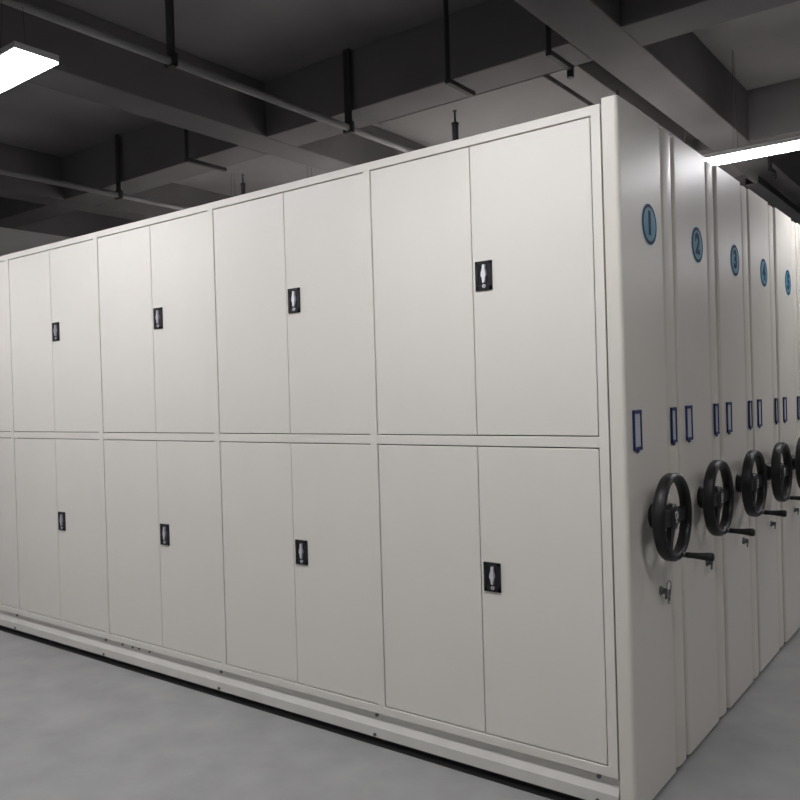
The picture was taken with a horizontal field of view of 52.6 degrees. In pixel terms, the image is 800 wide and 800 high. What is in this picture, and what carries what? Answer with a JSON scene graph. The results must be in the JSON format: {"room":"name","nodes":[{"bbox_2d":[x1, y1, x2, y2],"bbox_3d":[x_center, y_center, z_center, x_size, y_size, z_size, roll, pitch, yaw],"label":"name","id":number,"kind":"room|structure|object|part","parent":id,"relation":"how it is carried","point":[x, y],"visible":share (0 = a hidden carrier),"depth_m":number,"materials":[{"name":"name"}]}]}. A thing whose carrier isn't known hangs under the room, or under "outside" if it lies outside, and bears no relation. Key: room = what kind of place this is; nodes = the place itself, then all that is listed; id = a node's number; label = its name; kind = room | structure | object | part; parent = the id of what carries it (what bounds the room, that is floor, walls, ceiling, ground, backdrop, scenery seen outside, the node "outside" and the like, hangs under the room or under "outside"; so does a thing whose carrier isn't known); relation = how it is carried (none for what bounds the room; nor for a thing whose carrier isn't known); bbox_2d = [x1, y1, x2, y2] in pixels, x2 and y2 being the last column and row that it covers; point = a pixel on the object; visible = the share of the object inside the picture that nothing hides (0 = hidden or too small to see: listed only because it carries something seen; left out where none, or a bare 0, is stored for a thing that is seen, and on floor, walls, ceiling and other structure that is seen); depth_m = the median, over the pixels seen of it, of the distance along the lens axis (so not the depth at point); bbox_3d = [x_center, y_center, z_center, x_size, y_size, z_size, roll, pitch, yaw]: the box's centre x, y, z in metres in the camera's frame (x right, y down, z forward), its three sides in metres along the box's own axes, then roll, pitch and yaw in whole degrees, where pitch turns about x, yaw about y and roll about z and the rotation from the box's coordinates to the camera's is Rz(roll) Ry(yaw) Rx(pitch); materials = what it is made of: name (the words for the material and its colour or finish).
{"room":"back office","nodes":[
{"label":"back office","id":0,"kind":"room"},
{"bbox_2d":[0,210,136,255],"bbox_3d":[-3.115,-0.245,7.720,0.200,3.230,14.200,-1,0,37],"label":"wall","id":1,"kind":"structure","parent":0,"point":[77,223],"depth_m":7.49,"materials":[{"name":"grey paint"}]},
{"bbox_2d":[0,197,76,228],"bbox_3d":[-3.107,-1.690,6.769,1.020,0.330,0.260,-1,0,37],"label":"beam","id":2,"kind":"structure","parent":1,"relation":"attached to","point":[14,213],"depth_m":6.69,"materials":[{"name":"paint"}]},
{"bbox_2d":[0,627,799,799],"bbox_3d":[0.797,1.349,4.799,9.900,0.150,14.600,-1,0,37],"label":"floor","id":3,"kind":"structure","parent":0,"point":[73,726],"depth_m":3.04,"materials":[{"name":"grey concrete"}]},
{"bbox_2d":[0,627,575,799],"bbox_3d":[-1.443,1.340,4.428,5.780,0.004,0.536,-1,0,37],"label":"rail","id":4,"kind":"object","parent":3,"relation":"on","point":[471,771],"depth_m":3.25,"materials":[{"name":"metal"}]},
{"bbox_2d":[0,95,714,799],"bbox_3d":[-1.281,0.226,4.270,5.690,2.217,0.529,-1,0,37],"label":"shelving unit","id":5,"kind":"object","parent":4,"relation":"on","point":[386,449],"visible":1,"depth_m":3.01,"materials":[{"name":"white metal"}]},
{"bbox_3d":[-2.441,-0.308,4.836,0.424,0.990,0.018,-1,0,37],"label":"cabinet door","id":6,"kind":"part","parent":5,"relation":"part of","materials":[{"name":"white metal"}]},
{"bbox_3d":[-2.411,0.722,4.842,0.424,0.988,0.018,-1,0,37],"label":"cabinet door","id":7,"kind":"part","parent":5,"relation":"part of","materials":[{"name":"white metal"}]},
{"bbox_3d":[-2.069,-0.318,4.554,0.436,0.990,0.018,-1,0,37],"label":"cabinet door","id":8,"kind":"part","parent":5,"relation":"part of","materials":[{"name":"white metal"}]},
{"bbox_3d":[-2.039,0.712,4.560,0.436,0.988,0.018,-1,0,37],"label":"cabinet door","id":9,"kind":"part","parent":5,"relation":"part of","materials":[{"name":"white metal"}]},
{"bbox_3d":[-1.866,-0.377,4.379,0.020,0.061,0.009,-1,0,37],"label":"lever","id":10,"kind":"part","parent":5,"relation":"part of","materials":[{"name":"silver metal"}]},
{"bbox_3d":[-1.866,-0.370,4.384,0.066,0.100,0.006,-1,0,37],"label":"handle plate","id":11,"kind":"part","parent":5,"relation":"part of","materials":[{"name":"black plastic"}]},
{"bbox_3d":[-1.836,0.651,4.385,0.020,0.061,0.009,-1,0,37],"label":"lever","id":12,"kind":"part","parent":5,"relation":"part of","materials":[{"name":"silver metal"}]},
{"bbox_3d":[-1.836,0.657,4.391,0.066,0.100,0.006,-1,0,37],"label":"handle plate","id":13,"kind":"part","parent":5,"relation":"part of","materials":[{"name":"black plastic"}]},
{"bbox_3d":[-1.724,-0.326,4.292,0.424,0.990,0.018,-1,0,37],"label":"cabinet door","id":14,"kind":"part","parent":5,"relation":"part of","materials":[{"name":"white metal"}]},
{"bbox_3d":[-1.694,0.704,4.298,0.424,0.988,0.018,-1,0,37],"label":"cabinet door","id":15,"kind":"part","parent":5,"relation":"part of","materials":[{"name":"white metal"}]},
{"bbox_3d":[-1.352,-0.335,4.010,0.436,0.990,0.018,-1,0,37],"label":"cabinet door","id":16,"kind":"part","parent":5,"relation":"part of","materials":[{"name":"white metal"}]},
{"bbox_3d":[-1.322,0.695,4.016,0.436,0.988,0.018,-1,0,37],"label":"cabinet door","id":17,"kind":"part","parent":5,"relation":"part of","materials":[{"name":"white metal"}]},
{"bbox_3d":[-1.149,-0.388,3.841,0.066,0.100,0.006,-1,0,37],"label":"handle plate","id":18,"kind":"part","parent":5,"relation":"part of","materials":[{"name":"black plastic"}]},
{"bbox_3d":[-1.150,-0.394,3.835,0.020,0.061,0.009,-1,0,37],"label":"lever","id":19,"kind":"part","parent":5,"relation":"part of","materials":[{"name":"silver metal"}]},
{"bbox_3d":[-1.120,0.633,3.841,0.020,0.061,0.009,-1,0,37],"label":"lever","id":20,"kind":"part","parent":5,"relation":"part of","materials":[{"name":"silver metal"}]},
{"bbox_3d":[-1.119,0.640,3.847,0.066,0.100,0.006,-1,0,37],"label":"handle plate","id":21,"kind":"part","parent":5,"relation":"part of","materials":[{"name":"black plastic"}]},
{"bbox_3d":[-1.007,-0.344,3.748,0.424,0.990,0.018,-1,0,37],"label":"cabinet door","id":22,"kind":"part","parent":5,"relation":"part of","materials":[{"name":"white metal"}]},
{"bbox_3d":[-0.977,0.686,3.755,0.424,0.988,0.018,-1,0,37],"label":"cabinet door","id":23,"kind":"part","parent":5,"relation":"part of","materials":[{"name":"white metal"}]},
{"bbox_2d":[240,174,245,194],"bbox_3d":[-0.756,-0.985,3.902,0.025,0.206,0.025,-1,0,37],"label":"sprinkler","id":24,"kind":"object","parent":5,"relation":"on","point":[242,184],"visible":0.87,"depth_m":3.90,"materials":[{"name":"black metal"}]},
{"bbox_3d":[-0.635,-0.353,3.466,0.436,0.990,0.018,-1,0,37],"label":"cabinet door","id":25,"kind":"part","parent":5,"relation":"part of","materials":[{"name":"white metal"}]},
{"bbox_3d":[-0.605,0.677,3.472,0.436,0.988,0.018,-1,0,37],"label":"cabinet door","id":26,"kind":"part","parent":5,"relation":"part of","materials":[{"name":"white metal"}]},
{"bbox_3d":[-0.433,-0.412,3.291,0.020,0.061,0.009,-1,0,37],"label":"lever","id":27,"kind":"part","parent":5,"relation":"part of","materials":[{"name":"silver metal"}]},
{"bbox_3d":[-0.432,-0.406,3.297,0.066,0.100,0.006,-1,0,37],"label":"handle plate","id":28,"kind":"part","parent":5,"relation":"part of","materials":[{"name":"black plastic"}]},
{"bbox_3d":[-0.402,0.622,3.303,0.066,0.100,0.006,-1,0,37],"label":"handle plate","id":29,"kind":"part","parent":5,"relation":"part of","materials":[{"name":"black plastic"}]},
{"bbox_3d":[-0.403,0.616,3.298,0.020,0.061,0.009,-1,0,37],"label":"lever","id":30,"kind":"part","parent":5,"relation":"part of","materials":[{"name":"silver metal"}]},
{"bbox_3d":[-0.290,-0.361,3.204,0.424,0.990,0.018,-1,0,37],"label":"cabinet door","id":31,"kind":"part","parent":5,"relation":"part of","materials":[{"name":"white metal"}]},
{"bbox_3d":[-0.260,0.668,3.211,0.424,0.988,0.018,-1,0,37],"label":"cabinet door","id":32,"kind":"part","parent":5,"relation":"part of","materials":[{"name":"white metal"}]},
{"bbox_3d":[0.081,-0.370,2.922,0.436,0.990,0.018,-1,0,37],"label":"cabinet door","id":33,"kind":"part","parent":5,"relation":"part of","materials":[{"name":"white metal"}]},
{"bbox_3d":[0.112,0.659,2.929,0.436,0.988,0.018,-1,0,37],"label":"cabinet door","id":34,"kind":"part","parent":5,"relation":"part of","materials":[{"name":"white metal"}]},
{"bbox_2d":[451,110,458,140],"bbox_3d":[0.217,-1.019,3.164,0.029,0.226,0.028,-1,0,37],"label":"sprinkler","id":35,"kind":"object","parent":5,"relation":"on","point":[455,133],"visible":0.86,"depth_m":3.15,"materials":[{"name":"black metal"}]},
{"bbox_3d":[0.284,-0.430,2.748,0.020,0.061,0.009,-1,0,37],"label":"lever","id":36,"kind":"part","parent":5,"relation":"part of","materials":[{"name":"silver metal"}]},
{"bbox_3d":[0.285,-0.423,2.753,0.066,0.100,0.006,-1,0,37],"label":"handle plate","id":37,"kind":"part","parent":5,"relation":"part of","materials":[{"name":"black plastic"}]},
{"bbox_3d":[0.315,0.604,2.759,0.066,0.100,0.006,-1,0,37],"label":"handle plate","id":38,"kind":"part","parent":5,"relation":"part of","materials":[{"name":"black plastic"}]},
{"bbox_3d":[0.314,0.598,2.754,0.020,0.061,0.009,-1,0,37],"label":"lever","id":39,"kind":"part","parent":5,"relation":"part of","materials":[{"name":"silver metal"}]},
{"bbox_3d":[0.433,-0.379,2.656,0.440,0.990,0.018,-1,0,37],"label":"cabinet door","id":40,"kind":"part","parent":5,"relation":"part of","materials":[{"name":"white metal"}]},
{"bbox_3d":[0.463,0.651,2.662,0.440,0.988,0.018,-1,0,37],"label":"cabinet door","id":41,"kind":"part","parent":5,"relation":"part of","materials":[{"name":"white metal"}]},
{"bbox_3d":[0.783,0.170,2.627,0.050,2.206,0.374,-1,0,37],"label":"panel","id":42,"kind":"part","parent":5,"relation":"part of","materials":[{"name":"white metal"}]},
{"bbox_2d":[669,135,754,755],"bbox_3d":[-0.961,0.214,4.681,5.671,2.217,0.512,-1,0,37],"label":"shelving unit","id":43,"kind":"object","parent":3,"relation":"on","point":[700,464],"visible":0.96,"depth_m":3.02,"materials":[{"name":"white metal"}]},
{"bbox_3d":[1.091,0.159,3.037,0.050,2.206,0.374,-1,0,37],"label":"panel","id":44,"kind":"part","parent":43,"relation":"part of","materials":[{"name":"white metal"}]},
{"bbox_2d":[712,165,786,709],"bbox_3d":[-0.650,0.203,5.088,5.671,2.217,0.512,-1,0,37],"label":"shelving unit","id":45,"kind":"object","parent":3,"relation":"on","point":[729,197],"visible":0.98,"depth_m":3.42,"materials":[{"name":"white metal"}]},
{"bbox_3d":[1.403,0.147,3.444,0.050,2.206,0.374,-1,0,37],"label":"panel","id":46,"kind":"part","parent":45,"relation":"part of","materials":[{"name":"white metal"}]},
{"bbox_2d":[746,189,799,671],"bbox_3d":[-0.342,0.191,5.498,5.671,2.217,0.512,-1,0,37],"label":"shelving unit","id":47,"kind":"object","parent":3,"relation":"on","point":[759,213],"visible":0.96,"depth_m":3.84,"materials":[{"name":"white metal"}]},
{"bbox_3d":[1.711,0.136,3.854,0.050,2.206,0.374,-1,0,37],"label":"panel","id":48,"kind":"part","parent":47,"relation":"part of","materials":[{"name":"white metal"}]},
{"bbox_2d":[772,208,799,642],"bbox_3d":[-0.030,0.180,5.906,5.671,2.217,0.512,-1,0,37],"label":"shelving unit","id":49,"kind":"object","parent":3,"relation":"on","point":[788,396],"visible":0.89,"depth_m":4.23,"materials":[{"name":"white metal"}]},
{"bbox_2d":[795,223,799,395],"bbox_3d":[0.281,0.168,6.314,5.671,2.217,0.512,-1,0,37],"label":"shelving unit","id":50,"kind":"object","parent":3,"relation":"on","point":[797,226],"visible":0.08,"depth_m":4.51,"materials":[{"name":"white metal"}]},
{"bbox_2d":[0,0,799,214],"bbox_3d":[0.698,-2.054,4.779,9.900,0.200,14.600,-1,0,37],"label":"ceiling","id":51,"kind":"structure","parent":0,"point":[264,41],"depth_m":4.41,"materials":[{"name":"paint"}]},
{"bbox_2d":[0,2,58,92],"bbox_3d":[-1.759,-1.533,3.197,1.198,0.680,0.165,-1,0,37],"label":"ceiling lamp","id":52,"kind":"object","parent":51,"relation":"hanging from","point":[19,62],"visible":1,"depth_m":2.89,"materials":[{"name":"white plastic"}]},
{"bbox_2d":[0,48,57,92],"bbox_3d":[-1.749,-1.195,3.199,1.190,0.005,0.159,-1,0,37],"label":"diffuser","id":53,"kind":"object","parent":52,"relation":"attached to","point":[17,65],"depth_m":2.90,"materials":[{"name":"white plastic"}]},
{"bbox_2d":[0,134,191,209],"bbox_3d":[-2.011,-1.653,5.713,0.062,0.455,7.200,-1,0,37],"label":"pipe","id":54,"kind":"object","parent":51,"relation":"hanging from","point":[118,194],"visible":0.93,"depth_m":5.68,"materials":[{"name":"grey metal"}]},
{"bbox_2d":[0,143,231,220],"bbox_3d":[-2.170,-1.718,6.962,0.240,0.330,14.200,-1,0,37],"label":"beam","id":55,"kind":"structure","parent":51,"relation":"attached to","point":[14,158],"depth_m":6.21,"materials":[{"name":"paint"}]},
{"bbox_2d":[63,121,268,204],"bbox_3d":[-1.717,-1.724,5.715,1.990,0.330,0.260,-1,0,37],"label":"beam","id":56,"kind":"structure","parent":51,"relation":"attached to","point":[153,155],"depth_m":5.63,"materials":[{"name":"paint"}]},
{"bbox_2d":[184,129,226,171],"bbox_3d":[-1.219,-1.679,5.053,0.028,0.442,0.314,-1,0,37],"label":"bracket","id":57,"kind":"object","parent":51,"relation":"hanging from","point":[187,159],"visible":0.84,"depth_m":4.97,"materials":[{"name":"black metal"}]},
{"bbox_3d":[-1.307,-1.681,4.938,0.023,0.430,0.024,-1,0,37],"label":"hanger rod","id":58,"kind":"part","parent":57,"relation":"part of","materials":[{"name":"black metal"}]},
{"bbox_3d":[-1.212,-1.470,5.056,0.028,0.024,0.310,-1,0,37],"label":"bracket arm","id":59,"kind":"part","parent":57,"relation":"part of","materials":[{"name":"black metal"}]},
{"bbox_2d":[0,0,414,152],"bbox_3d":[-0.302,-1.695,4.417,0.062,0.455,7.200,-1,0,37],"label":"pipe","id":60,"kind":"object","parent":51,"relation":"hanging from","point":[170,60],"visible":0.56,"depth_m":3.55,"materials":[{"name":"grey metal"}]},
{"bbox_2d":[0,0,426,171],"bbox_3d":[-0.394,-1.762,5.614,0.240,0.330,14.200,-1,0,37],"label":"beam","id":61,"kind":"structure","parent":51,"relation":"attached to","point":[90,68],"depth_m":4.31,"materials":[{"name":"paint"}]},
{"bbox_2d":[265,0,592,146],"bbox_3d":[0.056,-1.768,4.370,1.980,0.330,0.260,-1,0,37],"label":"beam","id":62,"kind":"structure","parent":51,"relation":"attached to","point":[494,44],"depth_m":4.21,"materials":[{"name":"paint"}]},
{"bbox_2d":[443,0,474,96],"bbox_3d":[0.284,-1.716,3.900,0.028,0.442,0.234,-1,0,37],"label":"bracket","id":63,"kind":"object","parent":51,"relation":"hanging from","point":[450,82],"visible":1,"depth_m":3.81,"materials":[{"name":"black metal"}]},
{"bbox_3d":[0.221,-1.719,3.817,0.023,0.430,0.024,-1,0,37],"label":"hanger rod","id":64,"kind":"part","parent":63,"relation":"part of","materials":[{"name":"black metal"}]},
{"bbox_3d":[0.292,-1.507,3.903,0.028,0.024,0.230,-1,0,37],"label":"bracket arm","id":65,"kind":"part","parent":63,"relation":"part of","materials":[{"name":"black metal"}]},
{"bbox_2d":[546,25,573,78],"bbox_3d":[0.711,-1.710,3.619,0.032,0.475,0.240,-1,0,37],"label":"bracket","id":66,"kind":"object","parent":51,"relation":"hanging from","point":[550,53],"visible":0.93,"depth_m":3.57,"materials":[{"name":"black metal"}]},
{"bbox_3d":[0.645,-1.730,3.532,0.023,0.430,0.024,-1,0,37],"label":"hanger rod","id":67,"kind":"part","parent":66,"relation":"part of","materials":[{"name":"black metal"}]},
{"bbox_3d":[0.713,-1.517,3.615,0.028,0.024,0.220,-1,0,37],"label":"bracket arm","id":68,"kind":"part","parent":66,"relation":"part of","materials":[{"name":"black metal"}]},
{"bbox_2d":[548,60,696,150],"bbox_3d":[1.362,-1.753,4.723,0.165,0.228,1.870,-1,0,37],"label":"beam","id":69,"kind":"structure","parent":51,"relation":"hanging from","point":[592,81],"depth_m":4.32,"materials":[{"name":"grey paint"}]},
{"bbox_2d":[515,0,799,207],"bbox_3d":[1.375,-1.806,4.273,0.240,0.330,14.200,-1,0,37],"label":"beam","id":70,"kind":"structure","parent":51,"relation":"attached to","point":[679,76],"depth_m":4.30,"materials":[{"name":"paint"}]},
{"bbox_2d":[696,139,713,154],"bbox_3d":[1.348,-1.816,6.075,1.980,0.330,0.260,-1,0,37],"label":"trim","id":71,"kind":"structure","parent":51,"relation":"attached to","point":[702,149],"depth_m":5.42,"materials":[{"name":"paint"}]},
{"bbox_2d":[620,0,799,45],"bbox_3d":[1.915,-1.814,2.959,2.210,0.330,0.260,-1,0,37],"label":"beam","id":72,"kind":"structure","parent":51,"relation":"attached to","point":[647,22],"depth_m":3.45,"materials":[{"name":"paint"}]},
{"bbox_2d":[702,50,799,164],"bbox_3d":[2.271,-1.692,4.318,1.250,0.610,0.175,-1,0,37],"label":"ceiling lamp","id":73,"kind":"object","parent":51,"relation":"hanging from","point":[792,143],"visible":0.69,"depth_m":4.52,"materials":[{"name":"white plastic"}]},
{"bbox_2d":[704,140,799,164],"bbox_3d":[2.280,-1.390,4.320,1.242,0.005,0.169,-1,0,37],"label":"diffuser","id":74,"kind":"object","parent":73,"relation":"attached to","point":[777,146],"depth_m":4.51,"materials":[{"name":"white plastic"}]},
{"bbox_2d":[733,175,781,211],"bbox_3d":[2.683,-1.865,7.836,1.980,0.330,0.260,-1,0,37],"label":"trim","id":75,"kind":"structure","parent":51,"relation":"attached to","point":[741,179],"depth_m":7.33,"materials":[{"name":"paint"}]},
{"bbox_2d":[745,176,799,223],"bbox_3d":[3.846,-1.848,7.607,0.098,0.430,4.200,-1,0,37],"label":"cable tray","id":76,"kind":"object","parent":51,"relation":"hanging from","point":[762,188],"visible":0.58,"depth_m":6.42,"materials":[{"name":"black metal"}]},
{"bbox_2d":[768,155,776,179],"bbox_3d":[2.575,-1.776,5.606,0.032,0.475,0.140,-1,0,37],"label":"bracket","id":77,"kind":"object","parent":51,"relation":"hanging from","point":[771,170],"visible":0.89,"depth_m":5.56,"materials":[{"name":"black metal"}]},
{"bbox_3d":[2.539,-1.798,5.559,0.023,0.430,0.024,-1,0,37],"label":"hanger rod","id":78,"kind":"part","parent":77,"relation":"part of","materials":[{"name":"black metal"}]},
{"bbox_3d":[2.577,-1.584,5.602,0.028,0.024,0.120,-1,0,37],"label":"bracket arm","id":79,"kind":"part","parent":77,"relation":"part of","materials":[{"name":"black metal"}]},
{"bbox_2d":[748,78,799,144],"bbox_3d":[3.208,-1.862,4.664,2.210,0.330,0.260,-1,0,37],"label":"beam","id":80,"kind":"structure","parent":51,"relation":"attached to","point":[773,110],"depth_m":5.14,"materials":[{"name":"paint"}]},
{"bbox_2d":[377,74,594,145],"bbox_3d":[0.853,-1.740,5.109,1.073,0.228,1.870,-1,0,37],"label":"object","id":81,"kind":"object","parent":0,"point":[542,96],"visible":0.2,"depth_m":4.53,"materials":[{"name":"grey paint"}]}
]}

